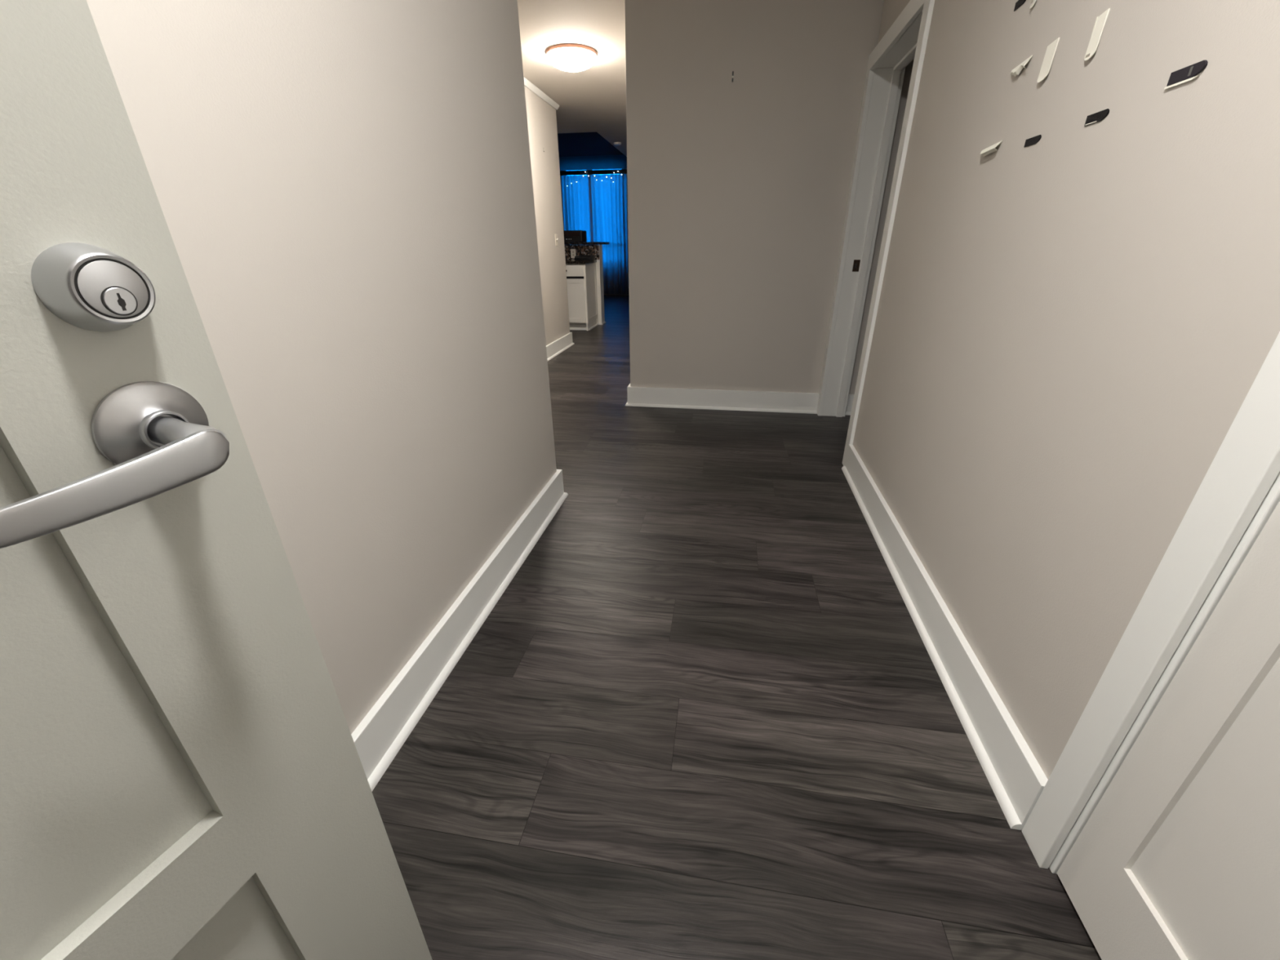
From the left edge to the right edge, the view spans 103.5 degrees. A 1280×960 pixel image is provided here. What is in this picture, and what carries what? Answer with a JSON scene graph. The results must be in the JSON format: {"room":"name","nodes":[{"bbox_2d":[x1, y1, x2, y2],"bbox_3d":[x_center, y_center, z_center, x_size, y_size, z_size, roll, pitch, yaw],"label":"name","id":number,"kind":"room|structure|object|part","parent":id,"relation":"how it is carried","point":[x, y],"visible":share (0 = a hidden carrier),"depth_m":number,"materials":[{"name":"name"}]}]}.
{"room":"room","nodes":[
{"label":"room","id":0,"kind":"room"},
{"bbox_2d":[86,0,556,733],"bbox_3d":[-1.177,-0.490,0.861,1.123,2.450,2.695,4,25,8],"label":"wall","id":1,"kind":"structure","parent":0,"point":[344,188],"depth_m":1.09,"materials":[{"name":"beige paint"}]},
{"bbox_2d":[351,332,573,791],"bbox_3d":[-1.078,-0.337,3.244,1.679,0.145,6.736,4,25,8],"label":"baseboard","id":2,"kind":"structure","parent":1,"relation":"attached to","point":[381,734],"depth_m":1.48,"materials":[{"name":"white paint"}]},
{"bbox_2d":[524,85,569,345],"bbox_3d":[-1.274,-1.921,3.910,0.140,2.450,4.204,4,25,8],"label":"wall","id":3,"kind":"structure","parent":0,"point":[541,116],"depth_m":5.27,"materials":[{"name":"beige paint"}]},
{"bbox_2d":[524,77,559,110],"bbox_3d":[-1.292,-3.046,3.478,0.250,0.044,4.095,4,25,8],"label":"trim","id":4,"kind":"structure","parent":3,"relation":"attached to","point":[528,84],"depth_m":4.79,"materials":[{"name":"white paint"}]},
{"bbox_2d":[555,234,558,245],"bbox_3d":[-0.907,-2.629,5.530,0.022,0.116,0.072,4,25,8],"label":"light switch","id":5,"kind":"object","parent":3,"relation":"attached to","point":[556,235],"visible":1,"depth_m":5.52,"materials":[{"name":"beige plastic"}]},
{"bbox_2d":[517,0,626,156],"bbox_3d":[-0.695,-3.743,4.312,7.300,0.500,15.230,4,25,8],"label":"ceiling","id":6,"kind":"structure","parent":0,"point":[593,99],"depth_m":4.07,"materials":[{"name":"paint"}]},
{"bbox_2d":[546,43,596,71],"bbox_3d":[-0.519,-3.189,3.853,0.384,0.116,0.384,4,25,8],"label":"ceiling lamp","id":7,"kind":"object","parent":6,"relation":"attached to","point":[569,57],"visible":1,"depth_m":3.74,"materials":[{"name":"beige glass"}]},
{"bbox_2d":[613,142,621,145],"bbox_3d":[-0.325,-4.852,7.290,0.110,0.028,0.110,4,25,8],"label":"smoke detector","id":8,"kind":"object","parent":6,"relation":"attached to","point":[615,143],"visible":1,"depth_m":7.25,"materials":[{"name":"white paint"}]},
{"bbox_2d":[564,244,605,324],"bbox_3d":[-1.076,-2.979,7.725,1.042,1.120,0.236,4,25,8],"label":"wall","id":9,"kind":"structure","parent":0,"point":[597,250],"depth_m":7.47,"materials":[{"name":"white paint"}]},
{"bbox_2d":[570,248,575,257],"bbox_3d":[-0.981,-3.330,7.425,0.074,0.120,0.007,4,25,8],"label":"wall outlet","id":10,"kind":"object","parent":9,"relation":"attached to","point":[572,251],"visible":0.84,"depth_m":7.42,"materials":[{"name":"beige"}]},
{"bbox_2d":[564,241,608,244],"bbox_3d":[-1.044,-3.565,7.609,1.065,0.034,0.580,4,25,8],"label":"countertop","id":11,"kind":"structure","parent":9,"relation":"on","point":[589,242],"depth_m":7.32,"materials":[{"name":"stone"}]},
{"bbox_2d":[563,230,586,242],"bbox_3d":[-1.015,-3.637,7.539,0.375,0.155,0.295,4,25,8],"label":"appliance","id":12,"kind":"object","parent":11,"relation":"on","point":[570,236],"visible":0.7,"depth_m":7.41,"materials":[{"name":"black plastic"}]},
{"bbox_2d":[557,132,624,156],"bbox_3d":[-1.804,-6.147,8.919,3.460,0.150,5.330,4,25,8],"label":"ceiling","id":13,"kind":"structure","parent":0,"point":[580,144],"depth_m":9.77,"materials":[{"name":"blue paint"}]},
{"bbox_2d":[559,155,626,170],"bbox_3d":[-0.393,-6.826,10.839,3.200,0.260,0.012,4,25,8],"label":"wall","id":14,"kind":"structure","parent":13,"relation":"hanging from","point":[602,162],"depth_m":10.93,"materials":[{"name":"paint"}]},
{"bbox_2d":[560,168,626,175],"bbox_3d":[-0.387,-6.681,10.937,3.200,0.084,0.035,4,25,8],"label":"rail","id":15,"kind":"object","parent":14,"relation":"attached to","point":[619,171],"visible":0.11,"depth_m":11.02,"materials":[{"name":"black metal"}]},
{"bbox_2d":[560,174,591,242],"bbox_3d":[-1.510,-5.619,11.696,0.794,2.470,0.121,4,25,8],"label":"curtain","id":16,"kind":"object","parent":15,"relation":"hanging from","point":[575,196],"visible":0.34,"depth_m":11.39,"materials":[{"name":"fabric"}]},
{"bbox_2d":[590,173,629,294],"bbox_3d":[-0.507,-5.556,11.547,1.175,2.470,0.122,4,25,8],"label":"curtain","id":17,"kind":"object","parent":15,"relation":"hanging from","point":[609,197],"visible":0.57,"depth_m":11.49,"materials":[{"name":"fabric"}]},
{"bbox_2d":[372,294,1101,959],"bbox_3d":[-0.680,-1.248,5.468,7.300,0.100,15.443,4,25,8],"label":"floor","id":18,"kind":"structure","parent":0,"point":[705,715],"depth_m":1.27,"materials":[{"name":"brown wood"}]},
{"bbox_2d":[565,262,598,330],"bbox_3d":[-0.964,-2.679,7.362,0.547,0.884,0.652,4,25,8],"label":"base cabinet","id":19,"kind":"object","parent":18,"relation":"on","point":[581,278],"visible":0.61,"depth_m":7.14,"materials":[{"name":"white paint"}]},
{"bbox_3d":[-1.026,-2.881,6.954,0.508,0.142,0.020,4,25,8],"label":"drawer","id":20,"kind":"part","parent":19,"relation":"part of","materials":[{"name":"white paint"}]},
{"bbox_3d":[-1.024,-2.524,7.122,0.508,0.584,0.020,4,25,8],"label":"door","id":21,"kind":"part","parent":19,"relation":"part of","materials":[{"name":"white paint"}]},
{"bbox_2d":[565,259,596,263],"bbox_3d":[-1.011,-3.100,7.173,0.657,0.036,0.651,4,25,8],"label":"countertop","id":22,"kind":"structure","parent":19,"relation":"on","point":[567,261],"depth_m":6.93,"materials":[{"name":"stone"}]},
{"bbox_2d":[574,254,595,260],"bbox_3d":[-0.791,-3.209,7.284,0.245,0.062,0.260,4,25,8],"label":"tray","id":23,"kind":"object","parent":22,"relation":"on","point":[580,257],"visible":1,"depth_m":7.20,"materials":[{"name":"black plastic"}]},
{"bbox_3d":[-0.953,-2.309,7.592,0.547,0.019,0.547,4,25,8],"label":"shoe moulding","id":24,"kind":"part","parent":19,"relation":"part of","materials":[{"name":"white paint"}]},
{"bbox_3d":[-0.699,-2.679,7.340,0.005,0.860,0.605,4,25,8],"label":"panel","id":25,"kind":"part","parent":19,"relation":"part of","materials":[{"name":"white paint"}]},
{"bbox_2d":[624,0,914,394],"bbox_3d":[1.935,-3.582,7.202,2.635,2.620,9.005,4,25,8],"label":"wall","id":26,"kind":"structure","parent":0,"point":[738,189],"depth_m":3.19,"materials":[{"name":"beige paint"}]},
{"bbox_2d":[625,383,819,413],"bbox_3d":[1.288,-2.442,7.694,1.426,0.145,8.791,4,25,8],"label":"baseboard","id":27,"kind":"structure","parent":26,"relation":"attached to","point":[651,397],"depth_m":3.78,"materials":[{"name":"white paint"}]},
{"bbox_2d":[853,0,1279,779],"bbox_3d":[1.012,-0.687,1.249,0.154,2.450,4.250,4,25,8],"label":"wall","id":28,"kind":"structure","parent":0,"point":[1073,326],"depth_m":1.05,"materials":[{"name":"beige paint"}]},
{"bbox_2d":[817,0,934,466],"bbox_3d":[1.304,-1.218,2.805,0.189,2.085,1.040,4,25,8],"label":"door frame","id":29,"kind":"structure","parent":28,"relation":"attached to","point":[887,82],"depth_m":2.94,"materials":[{"name":"white paint"}]},
{"bbox_2d":[852,259,860,271],"bbox_3d":[1.378,-1.365,3.218,0.039,0.070,0.003,4,25,8],"label":"strike plate","id":30,"kind":"object","parent":29,"relation":"attached to","point":[856,262],"visible":1,"depth_m":3.22,"materials":[{"name":"brown metal"}]},
{"bbox_2d":[841,444,1048,830],"bbox_3d":[0.973,0.278,1.906,0.036,0.145,1.925,4,25,9],"label":"baseboard","id":31,"kind":"structure","parent":28,"relation":"attached to","point":[1016,779],"depth_m":1.38,"materials":[{"name":"white paint"}]},
{"bbox_2d":[980,140,1002,155],"bbox_3d":[0.990,-0.939,1.435,0.018,0.027,0.118,4,25,8],"label":"strip","id":32,"kind":"object","parent":28,"relation":"attached to","point":[991,148],"visible":1,"depth_m":1.42,"materials":[{"name":"white plastic"}]},
{"bbox_2d":[1013,0,1026,11],"bbox_3d":[1.001,-1.256,1.326,0.002,0.018,0.068,4,25,9],"label":"strip","id":33,"kind":"object","parent":28,"relation":"attached to","point":[1020,2],"visible":1,"depth_m":1.33,"materials":[{"name":"black"}]},
{"bbox_2d":[1010,54,1032,76],"bbox_3d":[0.980,-1.066,1.309,0.015,0.031,0.098,4,25,8],"label":"strip","id":34,"kind":"object","parent":28,"relation":"attached to","point":[1016,70],"visible":1,"depth_m":1.30,"materials":[{"name":"white plastic"}]},
{"bbox_2d":[1023,134,1041,147],"bbox_3d":[0.958,-0.827,1.232,0.002,0.016,0.072,4,25,9],"label":"strip","id":35,"kind":"object","parent":28,"relation":"attached to","point":[1033,140],"visible":1,"depth_m":1.23,"materials":[{"name":"black"}]},
{"bbox_2d":[1029,0,1035,8],"bbox_3d":[0.985,-1.211,1.259,0.007,0.054,0.024,4,25,8],"label":"strip","id":36,"kind":"object","parent":28,"relation":"attached to","point":[1033,2],"visible":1,"depth_m":1.26,"materials":[{"name":"white plastic"}]},
{"bbox_2d":[1036,37,1059,82],"bbox_3d":[0.959,-0.985,1.189,0.009,0.077,0.044,4,25,8],"label":"strip","id":37,"kind":"object","parent":28,"relation":"attached to","point":[1051,48],"visible":1,"depth_m":1.19,"materials":[{"name":"white plastic"}]},
{"bbox_2d":[1084,108,1109,126],"bbox_3d":[0.917,-0.728,1.014,0.003,0.018,0.070,4,25,8],"label":"strip","id":38,"kind":"object","parent":28,"relation":"attached to","point":[1097,117],"visible":1,"depth_m":1.01,"materials":[{"name":"black"}]},
{"bbox_2d":[1084,8,1110,60],"bbox_3d":[0.929,-0.905,1.030,0.007,0.077,0.034,4,25,8],"label":"strip","id":39,"kind":"object","parent":28,"relation":"attached to","point":[1100,20],"visible":1,"depth_m":1.03,"materials":[{"name":"white plastic"}]},
{"bbox_2d":[1022,331,1279,874],"bbox_3d":[0.795,0.002,0.171,0.139,2.122,0.996,4,25,8],"label":"door frame","id":40,"kind":"structure","parent":28,"relation":"attached to","point":[1246,465],"depth_m":0.76,"materials":[{"name":"white paint"}]},
{"bbox_2d":[1057,500,1279,959],"bbox_3d":[0.766,0.036,0.193,0.035,2.018,0.829,4,25,8],"label":"door","id":41,"kind":"structure","parent":28,"relation":"in","point":[1178,858],"depth_m":0.72,"materials":[{"name":"paint"}]},
{"bbox_2d":[1164,60,1208,89],"bbox_3d":[0.880,-0.653,0.814,0.005,0.022,0.076,4,25,8],"label":"strip","id":42,"kind":"object","parent":28,"relation":"attached to","point":[1188,73],"visible":1,"depth_m":0.81,"materials":[{"name":"black"}]},
{"bbox_3d":[-0.806,-5.881,11.749,4.635,2.950,0.180,4,25,8],"label":"wall","id":43,"kind":"structure","parent":0,"visible":0},
{"bbox_2d":[577,168,618,241],"bbox_3d":[-1.030,-6.147,11.648,1.390,2.080,0.050,4,25,8],"label":"window","id":44,"kind":"structure","parent":43,"relation":"in","point":[589,177],"depth_m":11.54,"materials":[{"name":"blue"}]},
{"bbox_3d":[-0.180,0.183,-0.587,1.840,2.450,0.140,4,25,8],"label":"wall","id":45,"kind":"structure","parent":0,"visible":0},
{"bbox_2d":[0,0,432,959],"bbox_3d":[-0.522,0.103,0.056,0.108,2.028,0.911,10,27,20],"label":"door","id":46,"kind":"structure","parent":45,"relation":"in","point":[183,776],"depth_m":0.40,"materials":[{"name":"white paint"}]},
{"bbox_3d":[-0.359,-0.130,0.344,0.002,0.036,0.036,10,27,20],"label":"plate","id":47,"kind":"part","parent":46,"relation":"part of","materials":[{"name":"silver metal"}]},
{"bbox_3d":[-0.358,-0.003,0.344,0.056,0.045,0.134,4,25,8],"label":"lever handle","id":48,"kind":"part","parent":46,"relation":"part of","materials":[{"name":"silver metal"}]},
{"bbox_3d":[1.837,-1.048,2.006,1.230,2.450,2.650,4,25,8],"label":"wall","id":49,"kind":"structure","parent":0,"visible":0},
{"bbox_2d":[845,394,853,415],"bbox_3d":[1.972,-0.514,3.579,1.080,0.145,0.036,4,25,8],"label":"baseboard","id":50,"kind":"structure","parent":49,"relation":"attached to","point":[851,397],"depth_m":3.65,"materials":[{"name":"white paint"}]}
]}

